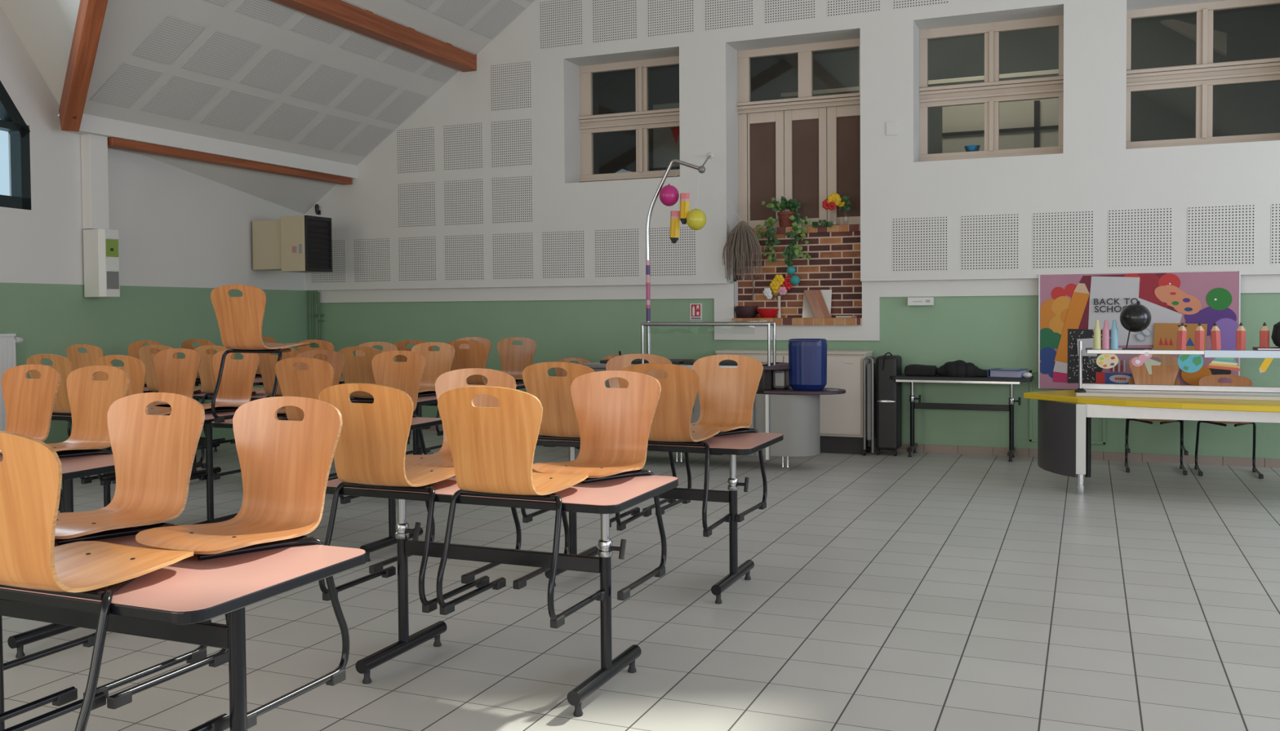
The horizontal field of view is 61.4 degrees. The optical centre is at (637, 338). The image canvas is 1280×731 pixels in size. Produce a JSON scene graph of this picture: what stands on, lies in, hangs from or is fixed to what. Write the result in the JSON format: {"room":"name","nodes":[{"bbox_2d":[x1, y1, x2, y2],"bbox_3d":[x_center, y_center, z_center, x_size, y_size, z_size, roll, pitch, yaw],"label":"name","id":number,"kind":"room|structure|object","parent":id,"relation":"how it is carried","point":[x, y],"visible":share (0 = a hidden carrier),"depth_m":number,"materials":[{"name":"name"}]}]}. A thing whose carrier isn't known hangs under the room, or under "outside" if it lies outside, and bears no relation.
{"room":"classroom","nodes":[
{"label":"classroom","id":0,"kind":"room"},
{"bbox_2d":[0,4,310,449],"bbox_3d":[-5.708,-1.425,6.250,0.247,5.388,14.841,0,2,13],"label":"wall","id":1,"kind":"structure","parent":0,"point":[184,236],"depth_m":9.89,"materials":[{"name":"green paint"}]},
{"bbox_2d":[0,333,23,431],"bbox_3d":[-5.157,0.605,7.791,0.112,1.235,1.840,0,2,13],"label":"radiator","id":2,"kind":"object","parent":1,"relation":"attached to","point":[7,341],"visible":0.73,"depth_m":8.44,"materials":[{"name":"white metal"}]},
{"bbox_2d":[0,80,31,209],"bbox_3d":[-5.402,-2.255,7.268,0.118,2.505,3.244,0,2,13],"label":"window","id":3,"kind":"structure","parent":1,"relation":"in","point":[11,121],"depth_m":8.74,"materials":[{"name":"black"}]},
{"bbox_2d":[80,133,109,229],"bbox_3d":[-4.768,-1.406,9.453,0.137,0.905,0.190,0,2,23],"label":"duct","id":4,"kind":"object","parent":1,"relation":"attached to","point":[94,148],"depth_m":9.39,"materials":[{"name":"white paint"}]},
{"bbox_2d":[83,228,119,297],"bbox_3d":[-4.679,-0.653,9.423,0.246,0.590,0.176,0,2,23],"label":"wall dispenser","id":5,"kind":"object","parent":1,"relation":"attached to","point":[100,246],"visible":1,"depth_m":9.35,"materials":[{"name":"white plastic"}]},
{"bbox_2d":[252,215,332,272],"bbox_3d":[-3.804,-1.020,11.836,0.772,0.595,0.423,0,2,23],"label":"heater","id":6,"kind":"object","parent":1,"relation":"attached to","point":[298,243],"visible":1,"depth_m":11.68,"materials":[{"name":"beige metal"}]},
{"bbox_2d":[0,0,535,214],"bbox_3d":[-0.519,-3.656,4.035,14.100,5.344,14.650,0,2,23],"label":"ceiling","id":7,"kind":"structure","parent":0,"point":[269,74],"depth_m":10.20,"materials":[{"name":"paint"}]},
{"bbox_2d":[58,0,107,132],"bbox_3d":[-3.588,-2.995,7.398,0.135,2.594,4.185,-2,2,-36],"label":"rafter","id":8,"kind":"object","parent":7,"relation":"attached to","point":[91,14],"visible":1,"depth_m":8.44,"materials":[{"name":"brown wood"}]},
{"bbox_2d":[62,113,356,178],"bbox_3d":[-4.105,-1.893,10.896,0.177,0.152,3.830,0,2,23],"label":"boxed beam","id":9,"kind":"structure","parent":7,"relation":"attached to","point":[90,124],"depth_m":10.47,"materials":[{"name":"white paint"}]},
{"bbox_2d":[107,137,351,185],"bbox_3d":[-4.046,-1.787,11.086,0.130,0.075,3.360,0,2,23],"label":"roof beam","id":10,"kind":"structure","parent":9,"relation":"attached to","point":[115,143],"depth_m":10.72,"materials":[{"name":"brown wood"}]},
{"bbox_2d":[271,0,476,71],"bbox_3d":[-4.531,-2.896,5.619,0.175,0.255,13.828,0,2,23],"label":"roof beam","id":11,"kind":"structure","parent":7,"relation":"attached to","point":[343,14],"depth_m":10.43,"materials":[{"name":"brown wood"}]},
{"bbox_2d":[2,430,1279,730],"bbox_3d":[-0.509,1.350,4.106,14.300,0.120,14.700,0,2,23],"label":"floor","id":12,"kind":"structure","parent":0,"point":[922,591],"depth_m":4.86,"materials":[{"name":"grey tile"}]},
{"bbox_2d":[0,451,115,658],"bbox_3d":[-2.825,0.914,4.758,1.240,0.750,0.650,0,2,23],"label":"table","id":13,"kind":"object","parent":12,"relation":"on","point":[73,468],"visible":0.33,"depth_m":4.53,"materials":[{"name":"black paint"}]},
{"bbox_2d":[1,364,62,513],"bbox_3d":[-3.044,0.536,5.086,0.456,0.800,0.483,0,2,23],"label":"chair","id":14,"kind":"object","parent":13,"relation":"on","point":[28,403],"visible":0.62,"depth_m":5.26,"materials":[{"name":"black paint"}]},
{"bbox_2d":[0,365,129,497],"bbox_3d":[-2.629,0.537,4.912,0.456,0.800,0.483,0,2,23],"label":"chair","id":15,"kind":"object","parent":13,"relation":"on","point":[91,400],"visible":0.56,"depth_m":5.09,"materials":[{"name":"black paint"}]},
{"bbox_2d":[86,386,152,484],"bbox_3d":[-4.316,0.805,9.067,0.660,0.750,0.650,0,2,23],"label":"table","id":16,"kind":"object","parent":12,"relation":"on","point":[145,388],"visible":0.04,"depth_m":8.90,"materials":[{"name":"black paint"}]},
{"bbox_2d":[66,344,103,437],"bbox_3d":[-4.333,0.441,8.815,0.456,0.800,0.483,0,2,23],"label":"chair","id":17,"kind":"object","parent":16,"relation":"on","point":[80,360],"visible":0.24,"depth_m":8.60,"materials":[{"name":"black paint"}]},
{"bbox_2d":[128,340,161,386],"bbox_3d":[-4.434,0.427,9.352,0.456,0.800,0.483,0,2,23],"label":"chair","id":18,"kind":"object","parent":16,"relation":"on","point":[133,348],"visible":0.11,"depth_m":9.57,"materials":[{"name":"black paint"}]},
{"bbox_2d":[51,409,237,524],"bbox_3d":[-3.077,0.856,6.901,1.240,0.750,0.650,0,2,23],"label":"table","id":19,"kind":"object","parent":12,"relation":"on","point":[206,442],"visible":0.09,"depth_m":6.72,"materials":[{"name":"black paint"}]},
{"bbox_2d":[26,354,115,484],"bbox_3d":[-3.535,0.490,6.839,0.456,0.800,0.483,0,2,23],"label":"chair","id":20,"kind":"object","parent":19,"relation":"on","point":[64,366],"visible":0.23,"depth_m":6.62,"materials":[{"name":"black paint"}]},
{"bbox_2d":[95,355,206,485],"bbox_3d":[-2.990,0.492,6.611,0.456,0.800,0.483,0,2,23],"label":"chair","id":21,"kind":"object","parent":19,"relation":"on","point":[135,367],"visible":0.38,"depth_m":6.38,"materials":[{"name":"black paint"}]},
{"bbox_2d":[149,348,204,467],"bbox_3d":[-3.220,0.478,7.203,0.456,0.800,0.483,0,2,20],"label":"chair","id":22,"kind":"object","parent":19,"relation":"on","point":[177,376],"visible":0.54,"depth_m":7.38,"materials":[{"name":"black paint"}]},
{"bbox_2d":[191,349,259,480],"bbox_3d":[-2.759,0.479,7.009,0.456,0.800,0.483,0,2,23],"label":"chair","id":23,"kind":"object","parent":19,"relation":"on","point":[235,389],"visible":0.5,"depth_m":7.17,"materials":[{"name":"black paint"}]},
{"bbox_2d":[0,527,366,730],"bbox_3d":[-1.405,0.956,2.869,1.240,0.750,0.650,0,2,23],"label":"table","id":24,"kind":"object","parent":12,"relation":"on","point":[174,602],"visible":0.71,"depth_m":2.68,"materials":[{"name":"pink laminate"}]},
{"bbox_2d":[0,686,77,722],"bbox_3d":[-1.828,0.591,2.787,0.456,0.800,0.483,0,2,23],"label":"chair","id":25,"kind":"object","parent":24,"relation":"on","point":[65,696],"visible":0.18,"depth_m":2.85,"materials":[{"name":"black paint"}]},
{"bbox_2d":[3,392,211,698],"bbox_3d":[-1.585,0.578,3.186,0.456,0.800,0.483,0,2,23],"label":"chair","id":26,"kind":"object","parent":24,"relation":"on","point":[153,455],"visible":0.8,"depth_m":3.33,"materials":[{"name":"black paint"}]},
{"bbox_2d":[0,431,230,730],"bbox_3d":[-1.334,0.593,2.580,0.456,0.800,0.483,0,2,23],"label":"chair","id":27,"kind":"object","parent":24,"relation":"on","point":[31,470],"visible":0.98,"depth_m":2.38,"materials":[{"name":"brown wood"}]},
{"bbox_2d":[106,396,349,729],"bbox_3d":[-1.110,0.579,2.987,0.456,0.800,0.483,0,2,23],"label":"chair","id":28,"kind":"object","parent":24,"relation":"on","point":[286,465],"visible":0.95,"depth_m":3.12,"materials":[{"name":"black paint"}]},
{"bbox_2d":[191,389,268,476],"bbox_3d":[-3.209,0.809,8.604,1.240,0.750,0.650,0,2,23],"label":"table","id":29,"kind":"object","parent":12,"relation":"on","point":[260,394],"visible":0.1,"depth_m":8.58,"materials":[{"name":"black paint"}]},
{"bbox_2d":[138,344,225,442],"bbox_3d":[-3.614,0.444,8.514,0.456,0.800,0.483,0,2,23],"label":"chair","id":30,"kind":"object","parent":29,"relation":"on","point":[145,354],"visible":0.22,"depth_m":8.35,"materials":[{"name":"black paint"}]},
{"bbox_2d":[194,345,264,449],"bbox_3d":[-3.097,0.446,8.298,0.456,0.800,0.483,0,2,23],"label":"chair","id":31,"kind":"object","parent":29,"relation":"on","point":[206,371],"visible":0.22,"depth_m":8.13,"materials":[{"name":"black paint"}]},
{"bbox_2d":[210,413,442,562],"bbox_3d":[-1.820,0.861,6.380,1.240,0.750,0.650,0,2,23],"label":"table","id":32,"kind":"object","parent":12,"relation":"on","point":[417,423],"visible":0.23,"depth_m":6.20,"materials":[{"name":"black paint"}]},
{"bbox_2d":[210,284,309,422],"bbox_3d":[-2.187,0.089,6.327,0.456,0.800,0.483,0,2,23],"label":"chair","id":33,"kind":"object","parent":32,"relation":"on","point":[240,319],"visible":0.91,"depth_m":6.14,"materials":[{"name":"black paint"}]},
{"bbox_2d":[276,350,345,478],"bbox_3d":[-2.122,0.482,6.743,0.456,0.800,0.483,0,2,23],"label":"chair","id":34,"kind":"object","parent":32,"relation":"on","point":[335,359],"visible":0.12,"depth_m":6.89,"materials":[{"name":"black paint"}]},
{"bbox_2d":[275,357,361,504],"bbox_3d":[-1.736,0.497,6.086,0.456,0.800,0.483,0,2,23],"label":"chair","id":35,"kind":"object","parent":32,"relation":"on","point":[309,384],"visible":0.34,"depth_m":5.88,"materials":[{"name":"black paint"}]},
{"bbox_2d":[371,351,427,454],"bbox_3d":[-1.560,0.484,6.507,0.456,0.800,0.483,0,2,23],"label":"chair","id":36,"kind":"object","parent":32,"relation":"on","point":[406,377],"visible":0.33,"depth_m":6.68,"materials":[{"name":"black paint"}]},
{"bbox_2d":[328,395,437,480],"bbox_3d":[-2.010,0.814,8.102,1.240,0.750,0.650,0,2,23],"label":"table","id":37,"kind":"object","parent":12,"relation":"on","point":[424,400],"visible":0.06,"depth_m":7.90,"materials":[{"name":"black paint"}]},
{"bbox_2d":[257,347,298,398],"bbox_3d":[-2.544,0.448,8.066,0.456,0.800,0.483,0,2,23],"label":"chair","id":38,"kind":"object","parent":37,"relation":"on","point":[267,362],"visible":0.19,"depth_m":7.90,"materials":[{"name":"black paint"}]},
{"bbox_2d":[355,342,397,361],"bbox_3d":[-2.155,0.436,8.398,0.456,0.800,0.483,0,2,23],"label":"chair","id":39,"kind":"object","parent":37,"relation":"on","point":[387,347],"visible":0.09,"depth_m":8.59,"materials":[{"name":"black paint"}]},
{"bbox_2d":[337,346,423,454],"bbox_3d":[-1.861,0.451,7.780,0.456,0.800,0.483,0,2,23],"label":"chair","id":40,"kind":"object","parent":37,"relation":"on","point":[358,370],"visible":0.38,"depth_m":7.59,"materials":[{"name":"black paint"}]},
{"bbox_2d":[406,342,455,453],"bbox_3d":[-1.667,0.438,8.194,0.456,0.800,0.483,0,2,23],"label":"chair","id":41,"kind":"object","parent":37,"relation":"on","point":[439,362],"visible":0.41,"depth_m":8.36,"materials":[{"name":"black paint"}]},
{"bbox_2d":[413,382,525,455],"bbox_3d":[-1.563,0.775,9.377,1.240,0.750,0.650,0,2,23],"label":"table","id":42,"kind":"object","parent":12,"relation":"on","point":[519,386],"visible":0.02,"depth_m":9.53,"materials":[{"name":"black paint"}]},
{"bbox_2d":[394,340,443,435],"bbox_3d":[-1.792,0.410,9.214,0.456,0.800,0.483,0,2,23],"label":"chair","id":43,"kind":"object","parent":42,"relation":"on","point":[401,345],"visible":0.15,"depth_m":9.01,"materials":[{"name":"black paint"}]},
{"bbox_2d":[424,337,491,429],"bbox_3d":[-1.579,0.397,9.620,0.456,0.800,0.483,0,2,23],"label":"chair","id":44,"kind":"object","parent":42,"relation":"on","point":[487,343],"visible":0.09,"depth_m":9.78,"materials":[{"name":"black paint"}]},
{"bbox_2d":[448,340,487,385],"bbox_3d":[-1.322,0.412,9.017,0.456,0.800,0.483,0,2,23],"label":"chair","id":45,"kind":"object","parent":42,"relation":"on","point":[474,357],"visible":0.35,"depth_m":8.80,"materials":[{"name":"black paint"}]},
{"bbox_2d":[483,337,536,383],"bbox_3d":[-1.155,0.399,9.442,0.456,0.800,0.483,0,2,23],"label":"chair","id":46,"kind":"object","parent":42,"relation":"on","point":[514,359],"visible":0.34,"depth_m":9.62,"materials":[{"name":"black paint"}]},
{"bbox_2d":[325,471,678,717],"bbox_3d":[-0.521,0.915,4.086,1.240,0.750,0.650,0,2,23],"label":"table","id":47,"kind":"object","parent":12,"relation":"on","point":[604,498],"visible":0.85,"depth_m":3.94,"materials":[{"name":"black paint"}]},
{"bbox_2d":[318,382,489,613],"bbox_3d":[-0.870,0.550,3.973,0.456,0.800,0.483,0,2,23],"label":"chair","id":48,"kind":"object","parent":47,"relation":"on","point":[370,453],"visible":0.93,"depth_m":3.78,"materials":[{"name":"black paint"}]},
{"bbox_2d":[368,368,521,584],"bbox_3d":[-0.772,0.536,4.427,0.456,0.800,0.483,0,2,23],"label":"chair","id":49,"kind":"object","parent":47,"relation":"on","point":[456,379],"visible":0.47,"depth_m":4.57,"materials":[{"name":"black paint"}]},
{"bbox_2d":[435,386,605,628],"bbox_3d":[-0.409,0.552,3.780,0.456,0.800,0.483,0,2,23],"label":"chair","id":50,"kind":"object","parent":47,"relation":"on","point":[492,449],"visible":1,"depth_m":3.59,"materials":[{"name":"black paint"}]},
{"bbox_2d":[513,370,666,600],"bbox_3d":[-0.168,0.539,4.174,0.456,0.800,0.483,0,2,23],"label":"chair","id":51,"kind":"object","parent":47,"relation":"on","point":[615,424],"visible":0.97,"depth_m":4.33,"materials":[{"name":"black paint"}]},
{"bbox_2d":[536,432,783,604],"bbox_3d":[0.067,0.872,5.476,1.240,0.750,0.650,0,2,23],"label":"table","id":52,"kind":"object","parent":12,"relation":"on","point":[741,444],"visible":0.53,"depth_m":5.29,"materials":[{"name":"black metal"}]},
{"bbox_2d":[520,361,639,528],"bbox_3d":[-0.291,0.506,5.367,0.456,0.800,0.483,0,2,23],"label":"chair","id":53,"kind":"object","parent":52,"relation":"on","point":[559,422],"visible":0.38,"depth_m":5.18,"materials":[{"name":"black paint"}]},
{"bbox_2d":[605,354,676,511],"bbox_3d":[-0.069,0.493,5.769,0.456,0.800,0.483,0,2,23],"label":"chair","id":54,"kind":"object","parent":52,"relation":"on","point":[620,362],"visible":0.12,"depth_m":5.95,"materials":[{"name":"black paint"}]},
{"bbox_2d":[615,363,731,537],"bbox_3d":[0.173,0.508,5.173,0.456,0.800,0.483,0,2,21],"label":"chair","id":55,"kind":"object","parent":52,"relation":"on","point":[671,422],"visible":0.71,"depth_m":4.96,"materials":[{"name":"black paint"}]},
{"bbox_2d":[655,355,767,522],"bbox_3d":[0.395,0.495,5.575,0.456,0.800,0.483,0,2,25],"label":"chair","id":56,"kind":"object","parent":52,"relation":"on","point":[726,396],"visible":0.84,"depth_m":5.73,"materials":[{"name":"black paint"}]},
{"bbox_2d":[582,320,845,467],"bbox_3d":[0.700,0.486,9.603,2.318,1.280,0.660,0,2,23],"label":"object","id":57,"kind":"structure","parent":12,"relation":"on","point":[777,408],"depth_m":9.18,"materials":[{"name":"grey metal"}]},
{"bbox_2d":[645,155,710,354],"bbox_3d":[0.603,-0.814,10.201,0.588,2.037,1.502,0,2,23],"label":"lamp pole","id":58,"kind":"object","parent":57,"relation":"on","point":[701,169],"visible":0.94,"depth_m":9.63,"materials":[{"name":"silver metal"}]},
{"bbox_2d":[659,165,682,206],"bbox_3d":[0.283,-1.348,9.523,0.176,0.364,0.184,-2,2,-35],"label":"balloon","id":59,"kind":"object","parent":58,"relation":"hanging from","point":[668,194],"visible":1,"depth_m":9.47,"materials":[{"name":"pink rubber"}]},
{"bbox_2d":[669,203,679,243],"bbox_3d":[0.330,-1.018,9.482,0.091,0.370,0.081,-1,2,-2],"label":"pencil","id":60,"kind":"object","parent":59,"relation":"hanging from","point":[675,215],"visible":1,"depth_m":9.46,"materials":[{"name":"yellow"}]},
{"bbox_2d":[686,178,706,230],"bbox_3d":[0.515,-1.206,9.432,0.176,0.525,0.176,0,2,23],"label":"balloon","id":61,"kind":"object","parent":58,"relation":"hanging from","point":[696,218],"visible":1,"depth_m":9.38,"materials":[{"name":"yellow rubber"}]},
{"bbox_2d":[582,361,781,368],"bbox_3d":[0.409,0.244,9.717,1.690,0.038,0.660,0,2,23],"label":"countertop","id":62,"kind":"structure","parent":57,"relation":"on","point":[593,365],"depth_m":9.64,"materials":[{"name":"metal"}]},
{"bbox_2d":[763,386,845,395],"bbox_3d":[1.448,0.455,9.278,0.688,0.028,0.480,0,2,23],"label":"shelf","id":63,"kind":"object","parent":57,"relation":"attached to","point":[769,390],"depth_m":9.11,"materials":[{"name":"metal"}]},
{"bbox_2d":[788,338,826,391],"bbox_3d":[1.458,0.225,9.220,0.326,0.433,0.284,0,2,23],"label":"bin","id":64,"kind":"object","parent":57,"relation":"on","point":[807,357],"visible":1,"depth_m":9.10,"materials":[{"name":"blue plastic"}]},
{"bbox_2d":[715,349,872,454],"bbox_3d":[1.528,0.607,10.543,1.470,0.972,0.395,0,2,23],"label":"base cabinet","id":65,"kind":"object","parent":12,"relation":"on","point":[841,415],"visible":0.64,"depth_m":10.19,"materials":[{"name":"grey wood"}]},
{"bbox_2d":[862,355,877,455],"bbox_3d":[2.202,0.635,10.166,0.099,0.927,0.290,0,2,23],"label":"trolley","id":66,"kind":"object","parent":12,"relation":"on","point":[870,366],"visible":0.93,"depth_m":10.07,"materials":[{"name":"grey metal"}]},
{"bbox_2d":[875,352,902,456],"bbox_3d":[2.373,0.614,10.166,0.200,0.967,0.317,0,2,23],"label":"case","id":67,"kind":"object","parent":12,"relation":"on","point":[888,392],"visible":1,"depth_m":10.04,"materials":[{"name":"black plastic"}]},
{"bbox_2d":[889,373,1033,462],"bbox_3d":[2.983,0.724,9.928,1.240,0.750,0.430,0,2,23],"label":"table","id":68,"kind":"object","parent":12,"relation":"on","point":[901,378],"visible":0.94,"depth_m":9.82,"materials":[{"name":"black plastic"}]},
{"bbox_2d":[904,364,937,376],"bbox_3d":[2.639,0.298,10.021,0.280,0.100,0.220,0,2,23],"label":"pouch","id":69,"kind":"object","parent":68,"relation":"on","point":[914,370],"visible":0.92,"depth_m":9.93,"materials":[{"name":"black fabric"}]},
{"bbox_2d":[935,360,983,383],"bbox_3d":[2.958,0.310,9.891,0.434,0.219,0.272,0,2,23],"label":"jacket","id":70,"kind":"object","parent":68,"relation":"on","point":[959,368],"visible":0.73,"depth_m":9.80,"materials":[{"name":"black fabric"}]},
{"bbox_2d":[987,368,1028,377],"bbox_3d":[3.344,0.315,9.727,0.286,0.072,0.250,1,2,37],"label":"ring binder","id":71,"kind":"object","parent":68,"relation":"on","point":[996,372],"visible":0.96,"depth_m":9.64,"materials":[{"name":"blue"}]},
{"bbox_2d":[1023,341,1279,495],"bbox_3d":[4.540,0.586,7.743,3.336,1.125,1.210,0,2,23],"label":"countertop","id":72,"kind":"structure","parent":12,"relation":"on","point":[1064,429],"depth_m":7.93,"materials":[{"name":"yellow laminate"}]},
{"bbox_2d":[1096,354,1118,368],"bbox_3d":[3.449,0.167,7.908,0.150,0.117,0.003,0,2,23],"label":"cutout","id":73,"kind":"object","parent":72,"relation":"attached to","point":[1103,361],"visible":1,"depth_m":7.91,"materials":[{"name":"beige"}]},
{"bbox_2d":[1120,301,1151,349],"bbox_3d":[3.746,-0.098,8.103,0.218,0.362,0.216,0,2,23],"label":"globe","id":74,"kind":"object","parent":72,"relation":"on","point":[1134,317],"visible":1,"depth_m":8.03,"materials":[{"name":"black"}]},
{"bbox_2d":[1131,349,1160,374],"bbox_3d":[3.688,0.172,7.807,0.195,0.181,0.006,0,2,23],"label":"cutout","id":75,"kind":"object","parent":72,"relation":"attached to","point":[1136,362],"visible":1,"depth_m":7.80,"materials":[{"name":"pink"}]},
{"bbox_2d":[1177,355,1203,373],"bbox_3d":[3.951,0.169,7.698,0.164,0.158,0.004,0,2,23],"label":"cutout","id":76,"kind":"object","parent":72,"relation":"attached to","point":[1187,363],"visible":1,"depth_m":7.70,"materials":[{"name":"teal"}]},
{"bbox_2d":[1206,357,1240,371],"bbox_3d":[4.146,0.161,7.617,0.216,0.141,0.002,0,2,23],"label":"cutout","id":77,"kind":"object","parent":72,"relation":"attached to","point":[1219,362],"visible":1,"depth_m":7.62,"materials":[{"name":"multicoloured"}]},
{"bbox_2d":[1124,376,1187,475],"bbox_3d":[4.362,0.711,9.078,0.456,0.800,0.483,0,2,23],"label":"chair","id":78,"kind":"object","parent":12,"relation":"on","point":[1131,381],"visible":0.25,"depth_m":9.11,"materials":[{"name":"black paint"}]},
{"bbox_2d":[1124,354,1188,455],"bbox_3d":[4.337,0.543,9.018,0.456,0.800,0.483,0,2,23],"label":"chair","id":79,"kind":"object","parent":78,"relation":"on","point":[1165,374],"visible":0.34,"depth_m":9.18,"materials":[{"name":"black paint"}]},
{"bbox_2d":[1194,374,1263,479],"bbox_3d":[4.860,0.713,8.869,0.456,0.800,0.483,0,2,23],"label":"chair","id":80,"kind":"object","parent":12,"relation":"on","point":[1210,380],"visible":0.34,"depth_m":9.02,"materials":[{"name":"black paint"}]},
{"bbox_3d":[-2.734,0.770,9.868,1.240,0.750,0.650,0,2,23],"label":"table","id":81,"kind":"object","parent":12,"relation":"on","visible":0},
{"bbox_2d":[297,339,344,384],"bbox_3d":[-2.724,0.407,9.604,0.456,0.800,0.483,0,2,23],"label":"chair","id":82,"kind":"object","parent":81,"relation":"on","point":[323,345],"visible":0.17,"depth_m":9.37,"materials":[{"name":"black paint"}]},
{"bbox_2d":[777,211,795,226],"bbox_3d":[1.514,-1.201,10.934,0.186,0.155,0.186,0,2,23],"label":"pot","id":83,"kind":"object","parent":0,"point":[784,220],"depth_m":10.86,"materials":[{"name":"brown ceramic"}]},
{"bbox_2d":[304,0,1279,458],"bbox_3d":[2.277,-2.698,10.527,13.950,7.568,0.474,0,2,23],"label":"wall","id":84,"kind":"structure","parent":0,"point":[479,187],"depth_m":10.66,"materials":[{"name":"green paint"}]},
{"bbox_2d":[310,292,324,347],"bbox_3d":[-3.816,0.258,12.936,0.231,1.620,0.107,0,2,23],"label":"pipes","id":85,"kind":"object","parent":84,"relation":"attached to","point":[318,315],"visible":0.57,"depth_m":12.93,"materials":[{"name":"metal"}]},
{"bbox_2d":[578,56,679,182],"bbox_3d":[-0.020,-2.348,11.687,1.320,1.400,0.130,0,2,23],"label":"window","id":86,"kind":"structure","parent":84,"relation":"in","point":[641,121],"depth_m":11.70,"materials":[{"name":"beige paint"}]},
{"bbox_2d":[722,195,762,281],"bbox_3d":[1.054,-1.007,10.807,0.419,0.871,0.178,0,2,25],"label":"bunch","id":87,"kind":"object","parent":84,"relation":"hanging from","point":[744,236],"visible":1,"depth_m":10.78,"materials":[{"name":"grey plant"}]},
{"bbox_2d":[731,317,862,325],"bbox_3d":[1.593,-0.165,10.749,1.305,0.073,0.180,0,2,23],"label":"trim","id":88,"kind":"structure","parent":84,"relation":"attached to","point":[789,321],"depth_m":10.61,"materials":[{"name":"brown wood"}]},
{"bbox_2d":[763,274,792,318],"bbox_3d":[1.410,-0.421,10.828,0.305,0.436,0.070,0,2,17],"label":"flower vase","id":89,"kind":"object","parent":88,"relation":"on","point":[778,281],"visible":1,"depth_m":10.82,"materials":[{"name":"beige ceramic"}]},
{"bbox_2d":[802,289,831,318],"bbox_3d":[1.786,-0.340,10.711,0.284,0.277,0.080,0,2,23],"label":"mirror","id":90,"kind":"object","parent":88,"relation":"on","point":[816,303],"visible":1,"depth_m":10.71,"materials":[{"name":"clear glass"}]},
{"bbox_2d":[736,38,860,228],"bbox_3d":[1.678,-2.072,10.992,1.350,1.900,0.115,0,2,23],"label":"window","id":91,"kind":"structure","parent":84,"relation":"in","point":[806,148],"depth_m":11.01,"materials":[{"name":"beige paint"}]},
{"bbox_2d":[317,274,1279,341],"bbox_3d":[2.389,-0.274,10.441,13.460,0.595,0.123,0,2,23],"label":"trim","id":92,"kind":"structure","parent":84,"relation":"attached to","point":[725,296],"depth_m":10.98,"materials":[{"name":"white paint"}]},
{"bbox_2d":[736,227,862,318],"bbox_3d":[1.676,-0.659,10.910,1.340,0.920,0.210,0,2,23],"label":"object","id":93,"kind":"structure","parent":84,"relation":"attached to","point":[833,264],"depth_m":10.76,"materials":[{"name":"brick"}]},
{"bbox_2d":[751,224,860,235],"bbox_3d":[1.658,-1.087,10.896,1.305,0.068,0.225,0,2,23],"label":"trim","id":94,"kind":"structure","parent":84,"relation":"attached to","point":[845,228],"depth_m":10.70,"materials":[{"name":"orange brick"}]},
{"bbox_2d":[755,195,839,268],"bbox_3d":[1.611,-1.049,10.809,0.845,0.770,0.350,0,2,23],"label":"ivy","id":95,"kind":"object","parent":94,"relation":"on","point":[786,219],"visible":1,"depth_m":10.80,"materials":[{"name":"green plant"}]},
{"bbox_2d":[822,192,851,213],"bbox_3d":[1.987,-1.281,10.711,0.287,0.320,0.238,0,2,23],"label":"bouquet","id":96,"kind":"object","parent":94,"relation":"on","point":[833,200],"visible":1,"depth_m":10.67,"materials":[{"name":"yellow plant"}]},
{"bbox_2d":[422,425,1279,467],"bbox_3d":[2.317,1.052,10.465,13.600,0.074,0.014,0,2,23],"label":"baseboard","id":97,"kind":"structure","parent":84,"relation":"attached to","point":[1096,455],"depth_m":9.63,"materials":[{"name":"tile"}]},
{"bbox_2d":[919,15,1063,161],"bbox_3d":[3.363,-2.335,10.270,1.315,1.400,0.130,0,2,23],"label":"window","id":98,"kind":"structure","parent":84,"relation":"in","point":[993,91],"depth_m":10.26,"materials":[{"name":"beige paint"}]},
{"bbox_2d":[1029,370,1106,444],"bbox_3d":[3.903,0.626,9.787,0.645,0.660,0.015,0,2,23],"label":"trim","id":99,"kind":"structure","parent":84,"relation":"attached to","point":[1103,442],"depth_m":9.89,"materials":[{"name":"green paint"}]},
{"bbox_2d":[1038,271,1240,389],"bbox_3d":[4.377,-0.056,9.456,1.606,1.035,0.040,0,2,23],"label":"banner","id":100,"kind":"object","parent":84,"relation":"attached to","point":[1070,305],"visible":0.85,"depth_m":9.49,"materials":[{"name":"multicoloured paper"}]},
{"bbox_2d":[1125,0,1279,149],"bbox_3d":[5.052,-2.328,9.563,1.323,1.400,0.130,0,2,23],"label":"window","id":101,"kind":"structure","parent":84,"relation":"in","point":[1205,74],"depth_m":9.57,"materials":[{"name":"beige paint"}]},
{"bbox_2d":[592,4,1279,174],"bbox_3d":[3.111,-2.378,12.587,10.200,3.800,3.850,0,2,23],"label":"window glass","id":102,"kind":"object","parent":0,"point":[1252,33],"depth_m":13.56,"materials":[{"name":"grey"}]},
{"bbox_2d":[648,102,679,171],"bbox_3d":[0.508,-2.479,13.723,0.780,1.060,0.240,0,2,23],"label":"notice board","id":103,"kind":"object","parent":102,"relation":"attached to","point":[665,149],"visible":0.32,"depth_m":13.87,"materials":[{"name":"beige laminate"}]},
{"bbox_2d":[781,69,1058,97],"bbox_3d":[3.385,-2.980,12.589,3.500,0.050,0.040,0,2,23],"label":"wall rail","id":104,"kind":"object","parent":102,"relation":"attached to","point":[1044,73],"visible":0.44,"depth_m":12.44,"materials":[{"name":"beige laminate"}]},
{"bbox_2d":[1160,18,1226,56],"bbox_3d":[5.891,-3.177,11.425,0.620,0.420,0.120,0,2,23],"label":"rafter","id":105,"kind":"object","parent":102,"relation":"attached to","point":[1220,38],"visible":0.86,"depth_m":11.37,"materials":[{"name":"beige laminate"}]},
{"bbox_2d":[942,97,1058,153],"bbox_3d":[4.594,-1.711,13.028,1.700,2.220,0.530,0,2,23],"label":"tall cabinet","id":106,"kind":"object","parent":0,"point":[1033,123],"visible":0.29,"depth_m":12.82,"materials":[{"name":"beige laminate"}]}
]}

